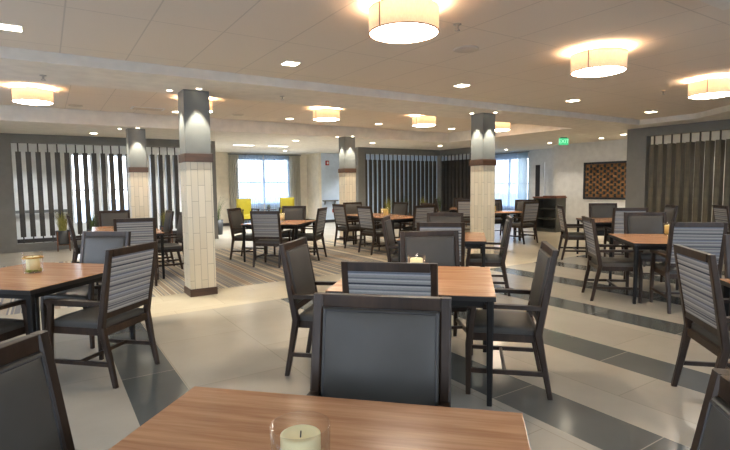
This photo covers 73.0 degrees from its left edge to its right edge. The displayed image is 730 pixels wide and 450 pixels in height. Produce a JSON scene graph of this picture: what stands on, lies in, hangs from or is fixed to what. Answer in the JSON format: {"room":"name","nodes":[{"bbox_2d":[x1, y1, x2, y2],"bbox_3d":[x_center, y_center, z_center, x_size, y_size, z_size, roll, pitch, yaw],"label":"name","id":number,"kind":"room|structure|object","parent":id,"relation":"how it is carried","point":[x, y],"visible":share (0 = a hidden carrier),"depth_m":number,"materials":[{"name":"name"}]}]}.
{"room":"eatery","nodes":[
{"label":"eatery","id":0,"kind":"room"},
{"bbox_2d":[11,143,181,238],"bbox_3d":[-8.267,-0.919,13.749,7.100,2.700,0.120,-4,6,-33],"label":"wall","id":1,"kind":"structure","parent":0,"point":[42,148],"depth_m":13.55,"materials":[{"name":"white paint"}]},
{"bbox_2d":[69,153,94,223],"bbox_3d":[-7.983,-1.022,13.927,0.536,1.966,0.080,-4,6,-33],"label":"window","id":2,"kind":"structure","parent":1,"relation":"in","point":[70,154],"depth_m":13.83,"materials":[{"name":"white glass"}]},
{"bbox_2d":[17,230,176,242],"bbox_3d":[-8.253,0.379,13.764,7.000,0.110,0.030,-4,6,-33],"label":"baseboard","id":3,"kind":"structure","parent":1,"relation":"attached to","point":[173,232],"depth_m":13.38,"materials":[{"name":"wood"}]},
{"bbox_2d":[106,154,126,209],"bbox_3d":[-7.210,-1.072,14.424,0.576,1.966,0.080,-4,6,-33],"label":"window","id":4,"kind":"structure","parent":1,"relation":"in","point":[106,154],"depth_m":14.24,"materials":[{"name":"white glass"}]},
{"bbox_2d":[0,79,517,132],"bbox_3d":[-1.844,-2.314,9.563,13.500,0.050,4.500,-4,6,-33],"label":"ceiling","id":5,"kind":"structure","parent":0,"point":[90,98],"depth_m":9.63,"materials":[{"name":"beige paint"}]},
{"bbox_2d":[11,86,53,104],"bbox_3d":[-5.030,-1.953,7.461,0.532,0.260,0.532,-4,6,-33],"label":"drum ceiling light","id":6,"kind":"object","parent":5,"relation":"attached to","point":[30,95],"visible":1,"depth_m":7.28,"materials":[{"name":"fabric"}]},
{"bbox_2d":[13,99,52,104],"bbox_3d":[-5.029,-1.844,7.470,0.510,0.042,0.510,-4,6,-33],"label":"diffuser","id":7,"kind":"object","parent":6,"relation":"attached to","point":[22,101],"depth_m":7.39,"materials":[{"name":"plastic"}]},
{"bbox_2d":[130,106,164,110],"bbox_3d":[-4.221,-2.255,9.577,0.600,0.018,0.300,-4,6,-33],"label":"ceiling vent","id":8,"kind":"object","parent":5,"relation":"in","point":[132,107],"visible":1,"depth_m":9.52,"materials":[{"name":"white plastic"}]},
{"bbox_2d":[313,107,339,120],"bbox_3d":[-0.769,-2.191,9.792,0.532,0.260,0.532,-4,6,-33],"label":"drum ceiling light","id":9,"kind":"object","parent":5,"relation":"attached to","point":[323,114],"visible":1,"depth_m":9.59,"materials":[{"name":"fabric"}]},
{"bbox_2d":[412,115,435,126],"bbox_3d":[1.310,-2.309,10.954,0.532,0.260,0.532,-4,6,-33],"label":"drum ceiling light","id":10,"kind":"object","parent":5,"relation":"attached to","point":[422,120],"visible":0.95,"depth_m":10.75,"materials":[{"name":"fabric"}]},
{"bbox_2d":[495,122,509,130],"bbox_3d":[3.295,-2.426,12.115,0.532,0.260,0.532,-4,6,-33],"label":"drum ceiling light","id":11,"kind":"object","parent":5,"relation":"attached to","point":[499,126],"visible":0.46,"depth_m":11.88,"materials":[{"name":"fabric"}]},
{"bbox_2d":[215,152,307,222],"bbox_3d":[-4.402,-1.358,18.616,4.900,2.700,0.120,-4,6,-33],"label":"wall","id":12,"kind":"structure","parent":0,"point":[222,165],"depth_m":18.11,"materials":[{"name":"beige paint"}]},
{"bbox_2d":[228,153,300,223],"bbox_3d":[-3.748,-1.376,18.800,2.900,2.610,0.070,-4,6,-33],"label":"curtain","id":13,"kind":"object","parent":12,"relation":"in","point":[279,184],"visible":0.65,"depth_m":18.73,"materials":[{"name":"white fabric"}]},
{"bbox_2d":[228,154,238,208],"bbox_3d":[-4.805,-1.294,18.120,0.360,2.580,0.070,-4,6,-33],"label":"drape","id":14,"kind":"object","parent":13,"relation":"hanging from","point":[232,158],"depth_m":18.09,"materials":[{"name":"beige fabric"}]},
{"bbox_2d":[290,156,300,205],"bbox_3d":[-2.741,-1.425,19.451,0.440,2.580,0.070,-4,6,-33],"label":"drape","id":15,"kind":"object","parent":13,"relation":"hanging from","point":[295,181],"depth_m":19.43,"materials":[{"name":"beige fabric"}]},
{"bbox_2d":[307,153,321,219],"bbox_3d":[-2.041,-1.461,19.544,0.120,2.700,1.120,-4,6,-33],"label":"wall","id":16,"kind":"structure","parent":0,"point":[314,190],"depth_m":19.37,"materials":[{"name":"beige paint"}]},
{"bbox_2d":[0,222,729,449],"bbox_3d":[1.375,0.588,10.493,19.600,0.001,22.000,-4,6,-33],"label":"floor","id":17,"kind":"structure","parent":0,"point":[611,360],"depth_m":4.22,"materials":[{"name":"beige tile"}]},
{"bbox_2d":[0,299,28,341],"bbox_3d":[-2.813,0.699,3.466,0.562,1.012,0.593,0,5,12],"label":"dining chair","id":18,"kind":"object","parent":17,"relation":"on","point":[10,328],"visible":0.59,"depth_m":3.59,"materials":[{"name":"brown wood"}]},
{"bbox_2d":[0,330,74,449],"bbox_3d":[-0.766,0.855,1.247,0.593,1.012,0.562,0,5,11],"label":"dining chair","id":19,"kind":"object","parent":17,"relation":"on","point":[33,414],"visible":1,"depth_m":1.42,"materials":[{"name":"brown wood"}]},
{"bbox_2d":[55,212,70,251],"bbox_3d":[-7.014,0.122,11.450,0.421,0.968,0.418,-4,6,-33],"label":"potted grass","id":20,"kind":"object","parent":17,"relation":"on","point":[62,235],"depth_m":11.38,"materials":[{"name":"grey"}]},
{"bbox_2d":[55,230,69,244],"bbox_3d":[-7.019,0.284,11.471,0.300,0.319,0.300,-4,6,-33],"label":"pot","id":21,"kind":"object","parent":20,"relation":"on","point":[62,236],"depth_m":11.37,"materials":[{"name":"grey ceramic"}]},
{"bbox_2d":[0,262,135,339],"bbox_3d":[-2.809,0.778,4.194,1.130,0.735,1.130,0,5,12],"label":"dining table","id":22,"kind":"object","parent":17,"relation":"on","point":[55,277],"visible":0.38,"depth_m":3.97,"materials":[{"name":"brown wood"}]},
{"bbox_2d":[21,250,43,273],"bbox_3d":[-2.844,0.317,4.221,0.156,0.180,0.156,-4,6,-33],"label":"candle jar","id":23,"kind":"object","parent":22,"relation":"on","point":[33,261],"visible":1,"depth_m":4.18,"materials":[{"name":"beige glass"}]},
{"bbox_2d":[25,256,39,270],"bbox_3d":[-2.844,0.326,4.222,0.100,0.123,0.100,-4,6,-33],"label":"candle","id":24,"kind":"object","parent":23,"relation":"on","point":[31,264],"depth_m":4.18,"materials":[{"name":"beige wax"}]},
{"bbox_2d":[66,214,81,262],"bbox_3d":[-4.703,0.322,8.378,0.593,1.012,0.562,-4,6,-33],"label":"dining chair","id":25,"kind":"object","parent":17,"relation":"on","point":[77,248],"visible":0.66,"depth_m":8.05,"materials":[{"name":"brown wood"}]},
{"bbox_2d":[40,231,130,348],"bbox_3d":[-2.672,0.592,4.763,0.562,1.012,0.593,0,5,12],"label":"dining chair","id":26,"kind":"object","parent":17,"relation":"on","point":[94,244],"visible":0.38,"depth_m":4.92,"materials":[{"name":"grey fabric"}]},
{"bbox_2d":[86,213,98,230],"bbox_3d":[-6.513,0.124,11.787,0.340,0.898,0.322,-2,5,-14],"label":"potted grass","id":27,"kind":"object","parent":17,"relation":"on","point":[92,219],"depth_m":11.73,"materials":[{"name":"green plant"}]},
{"bbox_2d":[43,241,159,388],"bbox_3d":[-2.026,0.659,3.842,0.593,1.012,0.562,0,5,12],"label":"dining chair","id":28,"kind":"object","parent":17,"relation":"on","point":[128,272],"visible":0.98,"depth_m":3.67,"materials":[{"name":"brown wood"}]},
{"bbox_2d":[0,133,218,253],"bbox_3d":[-6.247,-0.835,12.427,4.956,2.700,0.224,-4,6,-33],"label":"screen","id":29,"kind":"object","parent":17,"relation":"on","point":[8,230],"visible":0.54,"depth_m":11.76,"materials":[{"name":"grey paint"}]},
{"bbox_2d":[98,210,129,226],"bbox_3d":[-4.768,0.233,9.490,0.562,1.012,0.593,-4,6,-33],"label":"dining chair","id":30,"kind":"object","parent":17,"relation":"on","point":[106,218],"visible":0.16,"depth_m":9.60,"materials":[{"name":"grey fabric"}]},
{"bbox_2d":[92,226,164,284],"bbox_3d":[-4.103,0.446,8.479,1.000,0.735,2.100,-3,5,-29],"label":"dining table","id":31,"kind":"object","parent":17,"relation":"on","point":[103,228],"visible":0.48,"depth_m":7.82,"materials":[{"name":"brown wood"}]},
{"bbox_2d":[113,218,158,285],"bbox_3d":[-3.408,0.387,7.388,0.562,1.012,0.593,-2,5,-21],"label":"dining chair","id":32,"kind":"object","parent":17,"relation":"on","point":[143,230],"visible":0.35,"depth_m":7.15,"materials":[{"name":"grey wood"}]},
{"bbox_2d":[126,128,149,217],"bbox_3d":[-4.921,-0.712,10.705,0.380,2.702,0.380,-4,6,-33],"label":"column","id":33,"kind":"structure","parent":17,"relation":"on","point":[137,169],"depth_m":10.53,"materials":[{"name":"beige tile"}]},
{"bbox_2d":[157,210,174,265],"bbox_3d":[-3.886,0.251,9.142,0.593,1.012,0.562,-4,6,-33],"label":"dining chair","id":34,"kind":"object","parent":17,"relation":"on","point":[168,222],"visible":0.42,"depth_m":9.06,"materials":[{"name":"brown wood"}]},
{"bbox_2d":[157,212,183,268],"bbox_3d":[-3.336,0.307,8.369,0.593,1.012,0.562,-4,6,-33],"label":"dining chair","id":35,"kind":"object","parent":17,"relation":"on","point":[168,247],"visible":0.52,"depth_m":8.27,"materials":[{"name":"brown wood"}]},
{"bbox_2d":[177,89,217,296],"bbox_3d":[-2.261,-0.413,6.636,0.365,2.702,0.365,-4,6,-33],"label":"column","id":36,"kind":"structure","parent":17,"relation":"on","point":[195,158],"depth_m":6.50,"materials":[{"name":"beige tile"}]},
{"bbox_2d":[218,196,226,234],"bbox_3d":[-4.496,-0.349,15.050,0.857,1.265,0.959,-1,5,-4],"label":"potted fern","id":37,"kind":"object","parent":17,"relation":"on","point":[220,221],"visible":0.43,"depth_m":14.92,"materials":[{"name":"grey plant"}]},
{"bbox_2d":[218,219,222,234],"bbox_3d":[-4.489,0.063,15.009,0.340,0.449,0.340,-4,6,-33],"label":"pot","id":38,"kind":"object","parent":37,"relation":"on","point":[220,221],"depth_m":14.91,"materials":[{"name":"grey ceramic"}]},
{"bbox_2d":[227,208,266,259],"bbox_3d":[-2.377,0.167,9.964,0.593,1.012,0.562,0,5,12],"label":"dining chair","id":39,"kind":"object","parent":17,"relation":"on","point":[235,217],"visible":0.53,"depth_m":9.80,"materials":[{"name":"brown wood"}]},
{"bbox_2d":[236,198,258,220],"bbox_3d":[-4.158,-0.420,17.404,0.660,1.020,0.570,-5,6,-41],"label":"armchair","id":40,"kind":"object","parent":17,"relation":"on","point":[244,204],"visible":0.54,"depth_m":17.45,"materials":[{"name":"yellow fabric"}]},
{"bbox_2d":[250,211,290,267],"bbox_3d":[-1.712,0.234,9.032,0.562,1.012,0.593,0,5,12],"label":"dining chair","id":41,"kind":"object","parent":17,"relation":"on","point":[265,225],"visible":0.91,"depth_m":8.79,"materials":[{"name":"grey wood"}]},
{"bbox_2d":[241,220,315,261],"bbox_3d":[-1.688,0.306,9.857,1.130,0.735,1.130,0,5,12],"label":"dining table","id":42,"kind":"object","parent":17,"relation":"on","point":[287,224],"visible":0.67,"depth_m":9.44,"materials":[{"name":"brown wood"}]},
{"bbox_2d":[278,197,294,212],"bbox_3d":[-2.814,-0.506,18.270,0.660,1.020,0.570,-3,5,-24],"label":"armchair","id":43,"kind":"object","parent":17,"relation":"on","point":[286,201],"visible":0.27,"depth_m":18.37,"materials":[{"name":"yellow fabric"}]},
{"bbox_2d":[273,206,305,254],"bbox_3d":[-1.612,0.105,10.612,0.562,1.012,0.593,0,5,12],"label":"dining chair","id":44,"kind":"object","parent":17,"relation":"on","point":[291,212],"visible":0.36,"depth_m":10.77,"materials":[{"name":"grey fabric"}]},
{"bbox_2d":[279,237,337,375],"bbox_3d":[-0.294,0.632,3.933,0.593,1.012,0.562,0,5,12],"label":"dining chair","id":45,"kind":"object","parent":17,"relation":"on","point":[301,287],"visible":0.53,"depth_m":3.77,"materials":[{"name":"brown wood"}]},
{"bbox_2d":[291,207,326,260],"bbox_3d":[-1.103,0.163,9.828,0.593,1.012,0.562,0,5,12],"label":"dining chair","id":46,"kind":"object","parent":17,"relation":"on","point":[319,226],"visible":0.84,"depth_m":9.66,"materials":[{"name":"brown wood"}]},
{"bbox_2d":[109,386,530,449],"bbox_3d":[-0.175,0.996,1.137,1.130,0.735,1.130,0,5,12],"label":"dining table","id":47,"kind":"object","parent":17,"relation":"on","point":[202,418],"visible":1,"depth_m":1.48,"materials":[{"name":"brown wood"}]},
{"bbox_2d":[271,412,329,449],"bbox_3d":[-0.160,0.557,1.227,0.150,0.124,0.150,-4,6,-33],"label":"candle jar","id":48,"kind":"object","parent":47,"relation":"on","point":[302,436],"visible":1,"depth_m":1.21,"materials":[{"name":"clear glass"}]},
{"bbox_2d":[280,424,320,449],"bbox_3d":[-0.160,0.555,1.227,0.100,0.088,0.100,-4,6,-33],"label":"candle","id":49,"kind":"object","parent":48,"relation":"on","point":[306,433],"depth_m":1.21,"materials":[{"name":"beige wax"}]},
{"bbox_2d":[338,136,355,239],"bbox_3d":[-0.461,-0.948,12.986,0.350,2.702,0.350,-4,6,-33],"label":"column","id":50,"kind":"structure","parent":17,"relation":"on","point":[347,170],"depth_m":12.83,"materials":[{"name":"beige tile"}]},
{"bbox_2d":[332,204,365,247],"bbox_3d":[-0.380,0.005,11.676,0.593,1.012,0.562,-4,6,-33],"label":"dining chair","id":51,"kind":"object","parent":17,"relation":"on","point":[339,210],"visible":0.9,"depth_m":11.53,"materials":[{"name":"grey fabric"}]},
{"bbox_2d":[343,202,372,243],"bbox_3d":[-0.169,-0.064,12.491,0.562,1.012,0.593,-4,6,-33],"label":"dining chair","id":52,"kind":"object","parent":17,"relation":"on","point":[351,208],"visible":0.34,"depth_m":12.58,"materials":[{"name":"grey fabric"}]},
{"bbox_2d":[356,206,384,254],"bbox_3d":[0.215,0.090,10.540,0.593,1.012,0.562,-4,6,-33],"label":"dining chair","id":53,"kind":"object","parent":17,"relation":"on","point":[365,213],"visible":0.88,"depth_m":10.38,"materials":[{"name":"grey fabric"}]},
{"bbox_2d":[343,213,412,253],"bbox_3d":[0.427,0.152,11.458,1.000,0.735,2.100,-4,6,-33],"label":"dining table","id":54,"kind":"object","parent":17,"relation":"on","point":[394,218],"visible":0.49,"depth_m":11.07,"materials":[{"name":"brown wood"}]},
{"bbox_2d":[307,292,451,406],"bbox_3d":[0.011,0.807,1.731,0.562,1.012,0.593,0,5,12],"label":"dining chair","id":55,"kind":"object","parent":17,"relation":"on","point":[370,347],"visible":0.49,"depth_m":1.91,"materials":[{"name":"brown wood"}]},
{"bbox_2d":[341,261,437,296],"bbox_3d":[0.197,0.693,3.102,0.562,1.012,0.593,0,5,12],"label":"dining chair","id":56,"kind":"object","parent":17,"relation":"on","point":[358,277],"visible":0.18,"depth_m":2.79,"materials":[{"name":"grey fabric"}]},
{"bbox_2d":[381,215,397,261],"bbox_3d":[0.559,0.390,6.799,0.593,1.012,0.562,0,5,12],"label":"dining chair","id":57,"kind":"object","parent":17,"relation":"on","point":[388,234],"visible":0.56,"depth_m":6.62,"materials":[{"name":"brown wood"}]},
{"bbox_2d":[376,202,407,241],"bbox_3d":[0.676,-0.050,12.202,0.593,1.012,0.562,-4,6,-33],"label":"dining chair","id":58,"kind":"object","parent":17,"relation":"on","point":[400,208],"visible":0.32,"depth_m":12.20,"materials":[{"name":"grey fabric"}]},
{"bbox_2d":[355,147,441,226],"bbox_3d":[1.262,-1.329,17.446,3.666,2.700,0.224,-4,6,-33],"label":"screen","id":59,"kind":"object","parent":17,"relation":"on","point":[360,152],"visible":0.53,"depth_m":17.27,"materials":[{"name":"grey paint"}]},
{"bbox_2d":[325,266,495,406],"bbox_3d":[0.403,0.771,3.831,1.130,0.735,1.130,0,5,12],"label":"dining table","id":60,"kind":"object","parent":17,"relation":"on","point":[467,286],"visible":0.51,"depth_m":3.35,"materials":[{"name":"brown wood"}]},
{"bbox_2d":[410,255,425,262],"bbox_3d":[0.402,0.318,3.844,0.140,0.164,0.140,-4,6,-33],"label":"candle jar","id":61,"kind":"object","parent":60,"relation":"on","point":[413,259],"visible":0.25,"depth_m":3.81,"materials":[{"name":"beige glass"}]},
{"bbox_2d":[410,257,422,262],"bbox_3d":[0.402,0.317,3.844,0.100,0.128,0.100,-4,6,-33],"label":"candle","id":62,"kind":"object","parent":61,"relation":"on","point":[414,259],"depth_m":3.81,"materials":[{"name":"white wax"}]},
{"bbox_2d":[399,205,434,237],"bbox_3d":[1.117,0.073,10.620,0.562,1.012,0.593,-4,6,-33],"label":"dining chair","id":63,"kind":"object","parent":17,"relation":"on","point":[420,212],"visible":0.41,"depth_m":10.35,"materials":[{"name":"grey fabric"}]},
{"bbox_2d":[400,230,472,354],"bbox_3d":[0.625,0.582,4.413,0.562,1.012,0.593,-1,5,-3],"label":"dining chair","id":64,"kind":"object","parent":17,"relation":"on","point":[440,247],"visible":0.3,"depth_m":4.60,"materials":[{"name":"grey fabric"}]},
{"bbox_2d":[416,222,465,266],"bbox_3d":[0.932,0.451,5.987,0.562,1.012,0.593,0,5,12],"label":"dining chair","id":65,"kind":"object","parent":17,"relation":"on","point":[420,226],"visible":0.29,"depth_m":5.67,"materials":[{"name":"brown wood"}]},
{"bbox_2d":[397,232,486,266],"bbox_3d":[1.090,0.517,6.862,1.130,0.735,1.130,0,5,12],"label":"dining table","id":66,"kind":"object","parent":17,"relation":"on","point":[472,239],"visible":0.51,"depth_m":6.34,"materials":[{"name":"brown wood"}]},
{"bbox_2d":[427,213,462,221],"bbox_3d":[1.173,0.341,7.313,0.562,1.012,0.593,0,5,12],"label":"dining chair","id":67,"kind":"object","parent":17,"relation":"on","point":[431,217],"visible":0.16,"depth_m":7.51,"materials":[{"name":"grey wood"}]},
{"bbox_2d":[440,147,470,225],"bbox_3d":[3.402,-1.358,17.507,0.224,2.700,1.986,-4,6,-33],"label":"screen","id":68,"kind":"object","parent":17,"relation":"on","point":[455,173],"visible":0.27,"depth_m":17.66,"materials":[{"name":"grey paint"}]},
{"bbox_2d":[457,200,469,229],"bbox_3d":[2.885,-0.217,13.943,0.562,1.012,0.593,0,5,12],"label":"dining chair","id":69,"kind":"object","parent":17,"relation":"on","point":[463,206],"visible":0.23,"depth_m":13.70,"materials":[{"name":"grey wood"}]},
{"bbox_2d":[469,113,495,253],"bbox_3d":[2.151,-0.657,9.018,0.340,2.702,0.340,-4,6,-33],"label":"column","id":70,"kind":"structure","parent":17,"relation":"on","point":[482,162],"depth_m":8.89,"materials":[{"name":"beige tile"}]},
{"bbox_2d":[465,215,512,295],"bbox_3d":[1.650,0.392,6.616,0.593,1.012,0.562,0,5,12],"label":"dining chair","id":71,"kind":"object","parent":17,"relation":"on","point":[475,259],"visible":0.84,"depth_m":6.39,"materials":[{"name":"brown wood"}]},
{"bbox_2d":[495,199,509,234],"bbox_3d":[3.567,-0.186,13.474,0.562,1.012,0.593,-1,5,-6],"label":"dining chair","id":72,"kind":"object","parent":17,"relation":"on","point":[498,220],"visible":0.34,"depth_m":13.67,"materials":[{"name":"brown wood"}]},
{"bbox_2d":[495,210,521,238],"bbox_3d":[3.578,0.019,12.658,1.100,0.735,1.100,-4,6,-33],"label":"round table","id":73,"kind":"object","parent":17,"relation":"on","point":[504,213],"visible":0.59,"depth_m":12.54,"materials":[{"name":"brown wood"}]},
{"bbox_2d":[465,241,558,399],"bbox_3d":[1.032,0.646,3.569,0.593,1.012,0.562,0,5,12],"label":"dining chair","id":74,"kind":"object","parent":17,"relation":"on","point":[509,325],"visible":0.98,"depth_m":3.36,"materials":[{"name":"brown wood"}]},
{"bbox_2d":[505,201,539,243],"bbox_3d":[3.846,-0.074,12.047,0.562,1.012,0.593,-4,6,-33],"label":"dining chair","id":75,"kind":"object","parent":17,"relation":"on","point":[530,211],"visible":0.87,"depth_m":11.86,"materials":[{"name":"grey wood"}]},
{"bbox_2d":[513,200,535,239],"bbox_3d":[4.223,-0.157,13.020,0.562,1.012,0.593,1,5,20],"label":"dining chair","id":76,"kind":"object","parent":17,"relation":"on","point":[519,204],"visible":0.37,"depth_m":13.22,"materials":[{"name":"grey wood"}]},
{"bbox_2d":[533,195,566,231],"bbox_3d":[5.558,-0.352,14.872,0.500,1.070,0.840,-4,6,-33],"label":"bookcase","id":77,"kind":"object","parent":17,"relation":"on","point":[547,220],"visible":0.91,"depth_m":14.97,"materials":[{"name":"brown wood"}]},
{"bbox_2d":[533,195,566,197],"bbox_3d":[5.552,-0.850,14.832,0.500,0.070,0.840,-4,6,-33],"label":"countertop","id":78,"kind":"structure","parent":77,"relation":"on","point":[551,196],"depth_m":14.60,"materials":[{"name":"white stone"}]},
{"bbox_2d":[557,205,586,259],"bbox_3d":[4.023,0.134,9.459,0.593,1.012,0.562,0,5,12],"label":"dining chair","id":79,"kind":"object","parent":17,"relation":"on","point":[565,234],"visible":0.71,"depth_m":9.29,"materials":[{"name":"brown wood"}]},
{"bbox_2d":[576,218,611,253],"bbox_3d":[4.738,0.269,9.404,1.130,0.735,1.130,0,5,12],"label":"dining table","id":80,"kind":"object","parent":17,"relation":"on","point":[606,222],"visible":0.23,"depth_m":9.26,"materials":[{"name":"brown wood"}]},
{"bbox_2d":[589,203,623,252],"bbox_3d":[4.958,0.067,10.157,0.562,1.012,0.593,0,5,12],"label":"dining chair","id":81,"kind":"object","parent":17,"relation":"on","point":[596,210],"visible":0.31,"depth_m":10.33,"materials":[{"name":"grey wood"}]},
{"bbox_2d":[581,216,642,302],"bbox_3d":[3.083,0.409,6.193,0.593,1.012,0.562,0,5,12],"label":"dining chair","id":82,"kind":"object","parent":17,"relation":"on","point":[595,260],"visible":0.97,"depth_m":6.01,"materials":[{"name":"brown wood"}]},
{"bbox_2d":[603,208,648,266],"bbox_3d":[4.602,0.186,8.732,0.562,1.012,0.593,0,5,12],"label":"dining chair","id":83,"kind":"object","parent":17,"relation":"on","point":[617,227],"visible":0.41,"depth_m":8.51,"materials":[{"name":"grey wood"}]},
{"bbox_2d":[608,234,667,303],"bbox_3d":[3.839,0.534,6.259,1.130,0.735,1.130,0,5,12],"label":"dining table","id":84,"kind":"object","parent":17,"relation":"on","point":[638,242],"visible":0.57,"depth_m":5.93,"materials":[{"name":"brown wood"}]},
{"bbox_2d":[623,212,678,289],"bbox_3d":[3.991,0.342,6.897,0.562,1.012,0.593,0,5,12],"label":"dining chair","id":85,"kind":"object","parent":17,"relation":"on","point":[634,222],"visible":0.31,"depth_m":7.07,"materials":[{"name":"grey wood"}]},
{"bbox_2d":[664,204,678,224],"bbox_3d":[5.477,0.128,9.320,0.593,1.012,0.562,0,5,12],"label":"dining chair","id":86,"kind":"object","parent":17,"relation":"on","point":[671,211],"visible":0.19,"depth_m":9.11,"materials":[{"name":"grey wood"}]},
{"bbox_2d":[625,119,729,221],"bbox_3d":[8.938,-0.647,7.954,0.224,2.700,9.486,-4,6,-33],"label":"screen","id":87,"kind":"object","parent":17,"relation":"on","point":[659,175],"visible":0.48,"depth_m":10.87,"materials":[{"name":"grey paint"}]},
{"bbox_2d":[649,222,727,313],"bbox_3d":[3.639,0.452,5.594,0.562,1.012,0.593,0,5,12],"label":"dining chair","id":88,"kind":"object","parent":17,"relation":"on","point":[707,237],"visible":0.59,"depth_m":5.33,"materials":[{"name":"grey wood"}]},
{"bbox_2d":[671,244,729,386],"bbox_3d":[2.400,0.662,3.176,0.593,1.012,0.562,0,5,12],"label":"dining chair","id":89,"kind":"object","parent":17,"relation":"on","point":[706,321],"visible":0.95,"depth_m":3.17,"materials":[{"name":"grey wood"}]},
{"bbox_2d":[690,368,729,449],"bbox_3d":[0.507,0.861,0.986,0.593,1.012,0.562,0,5,12],"label":"dining chair","id":90,"kind":"object","parent":17,"relation":"on","point":[712,432],"visible":1,"depth_m":1.10,"materials":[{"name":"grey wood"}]},
{"bbox_2d":[712,205,729,234],"bbox_3d":[6.680,0.151,8.868,0.593,1.012,0.562,0,5,12],"label":"dining chair","id":91,"kind":"object","parent":17,"relation":"on","point":[721,213],"visible":0.42,"depth_m":8.83,"materials":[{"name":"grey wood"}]},
{"bbox_2d":[720,278,729,315],"bbox_3d":[3.044,0.808,2.992,1.130,0.735,1.130,0,5,12],"label":"dining table","id":92,"kind":"object","parent":17,"relation":"on","point":[725,283],"visible":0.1,"depth_m":3.58,"materials":[{"name":"brown wood"}]},
{"bbox_2d":[723,234,729,315],"bbox_3d":[3.156,0.607,3.746,0.562,1.012,0.593,0,5,12],"label":"dining chair","id":93,"kind":"object","parent":17,"relation":"on","point":[726,237],"visible":0.45,"depth_m":4.00,"materials":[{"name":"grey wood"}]},
{"bbox_2d":[0,0,729,156],"bbox_3d":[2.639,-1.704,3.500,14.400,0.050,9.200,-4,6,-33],"label":"ceiling","id":94,"kind":"structure","parent":0,"point":[523,56],"depth_m":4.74,"materials":[{"name":"paint"}]},
{"bbox_2d":[0,23,22,31],"bbox_3d":[-2.985,-1.663,4.151,0.174,0.010,0.174,-4,6,-33],"label":"recessed light","id":95,"kind":"object","parent":94,"relation":"in","point":[3,26],"visible":1,"depth_m":4.14,"materials":[{"name":"white plastic"}]},
{"bbox_2d":[368,0,438,43],"bbox_3d":[0.292,-1.540,3.720,0.532,0.260,0.532,-4,6,-33],"label":"drum ceiling light","id":96,"kind":"object","parent":94,"relation":"attached to","point":[390,21],"visible":1,"depth_m":3.54,"materials":[{"name":"fabric"}]},
{"bbox_2d":[370,23,437,42],"bbox_3d":[0.293,-1.431,3.728,0.510,0.042,0.510,-4,6,-33],"label":"diffuser","id":97,"kind":"object","parent":96,"relation":"attached to","point":[380,32],"depth_m":3.66,"materials":[{"name":"plastic"}]},
{"bbox_2d":[453,45,478,52],"bbox_3d":[1.020,-1.775,4.988,0.260,0.013,0.260,-4,6,-33],"label":"ceiling speaker","id":98,"kind":"object","parent":94,"relation":"attached to","point":[468,48],"visible":1,"depth_m":4.96},
{"bbox_2d":[495,151,528,219],"bbox_3d":[5.459,-1.560,19.766,0.070,2.610,2.650,-4,6,-33],"label":"curtain","id":99,"kind":"object","parent":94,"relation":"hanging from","point":[509,188],"visible":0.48,"depth_m":19.33,"materials":[{"name":"white fabric"}]},
{"bbox_2d":[517,152,527,219],"bbox_3d":[6.030,-1.480,18.889,0.070,2.580,0.450,-4,6,-33],"label":"drape","id":100,"kind":"object","parent":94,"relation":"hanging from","point":[522,157],"depth_m":18.86,"materials":[{"name":"fabric"}]},
{"bbox_2d":[570,47,627,77],"bbox_3d":[2.407,-1.675,5.083,0.532,0.260,0.532,-4,6,-33],"label":"drum ceiling light","id":101,"kind":"object","parent":94,"relation":"attached to","point":[603,61],"visible":1,"depth_m":4.90,"materials":[{"name":"fabric"}]},
{"bbox_2d":[572,66,625,76],"bbox_3d":[2.408,-1.566,5.092,0.510,0.042,0.510,-4,6,-33],"label":"diffuser","id":102,"kind":"object","parent":101,"relation":"attached to","point":[580,71],"depth_m":5.01,"materials":[{"name":"plastic"}]},
{"bbox_2d":[688,77,729,98],"bbox_3d":[4.621,-1.821,6.570,0.532,0.260,0.532,-4,6,-33],"label":"drum ceiling light","id":103,"kind":"object","parent":94,"relation":"attached to","point":[713,87],"visible":1,"depth_m":6.41,"materials":[{"name":"fabric"}]},
{"bbox_2d":[689,92,729,98],"bbox_3d":[4.622,-1.712,6.579,0.510,0.042,0.510,-4,6,-33],"label":"diffuser","id":104,"kind":"object","parent":103,"relation":"attached to","point":[694,95],"depth_m":6.51,"materials":[{"name":"plastic"}]},
{"bbox_2d":[321,153,446,219],"bbox_3d":[1.051,-1.610,20.944,6.600,2.700,0.120,-4,6,-33],"label":"wall","id":105,"kind":"structure","parent":0,"point":[329,173],"depth_m":20.28,"materials":[{"name":"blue paint"}]},
{"bbox_2d":[448,148,552,199],"bbox_3d":[5.967,-1.537,19.351,0.120,2.700,8.100,-4,6,-33],"label":"wall","id":106,"kind":"structure","parent":0,"point":[538,155],"depth_m":18.19,"materials":[{"name":"white paint"}]},
{"bbox_2d":[531,162,544,199],"bbox_3d":[6.467,-1.219,18.445,0.055,2.200,0.560,-4,6,-33],"label":"door","id":107,"kind":"structure","parent":106,"relation":"in","point":[538,169],"depth_m":18.37,"materials":[{"name":"white paint"}]},
{"bbox_2d":[553,130,729,223],"bbox_3d":[10.015,-0.900,10.917,0.120,2.700,13.500,-4,6,-33],"label":"wall","id":108,"kind":"structure","parent":0,"point":[569,160],"depth_m":15.62,"materials":[{"name":"white paint"}]},
{"bbox_2d":[583,161,626,199],"bbox_3d":[7.333,-1.341,14.877,0.050,1.140,1.600,-4,6,-33],"label":"wall art","id":109,"kind":"object","parent":108,"relation":"attached to","point":[601,180],"visible":0.89,"depth_m":14.94,"materials":[{"name":"orange wood"}]},
{"label":"outside","id":110,"kind":"structure","parent":0,"visible":0},
{"bbox_2d":[74,193,527,221],"bbox_3d":[-1.218,0.985,11.228,130.000,0.350,140.000,-4,6,-33],"label":"ground","id":111,"kind":"structure","parent":110,"point":[125,200],"depth_m":44.90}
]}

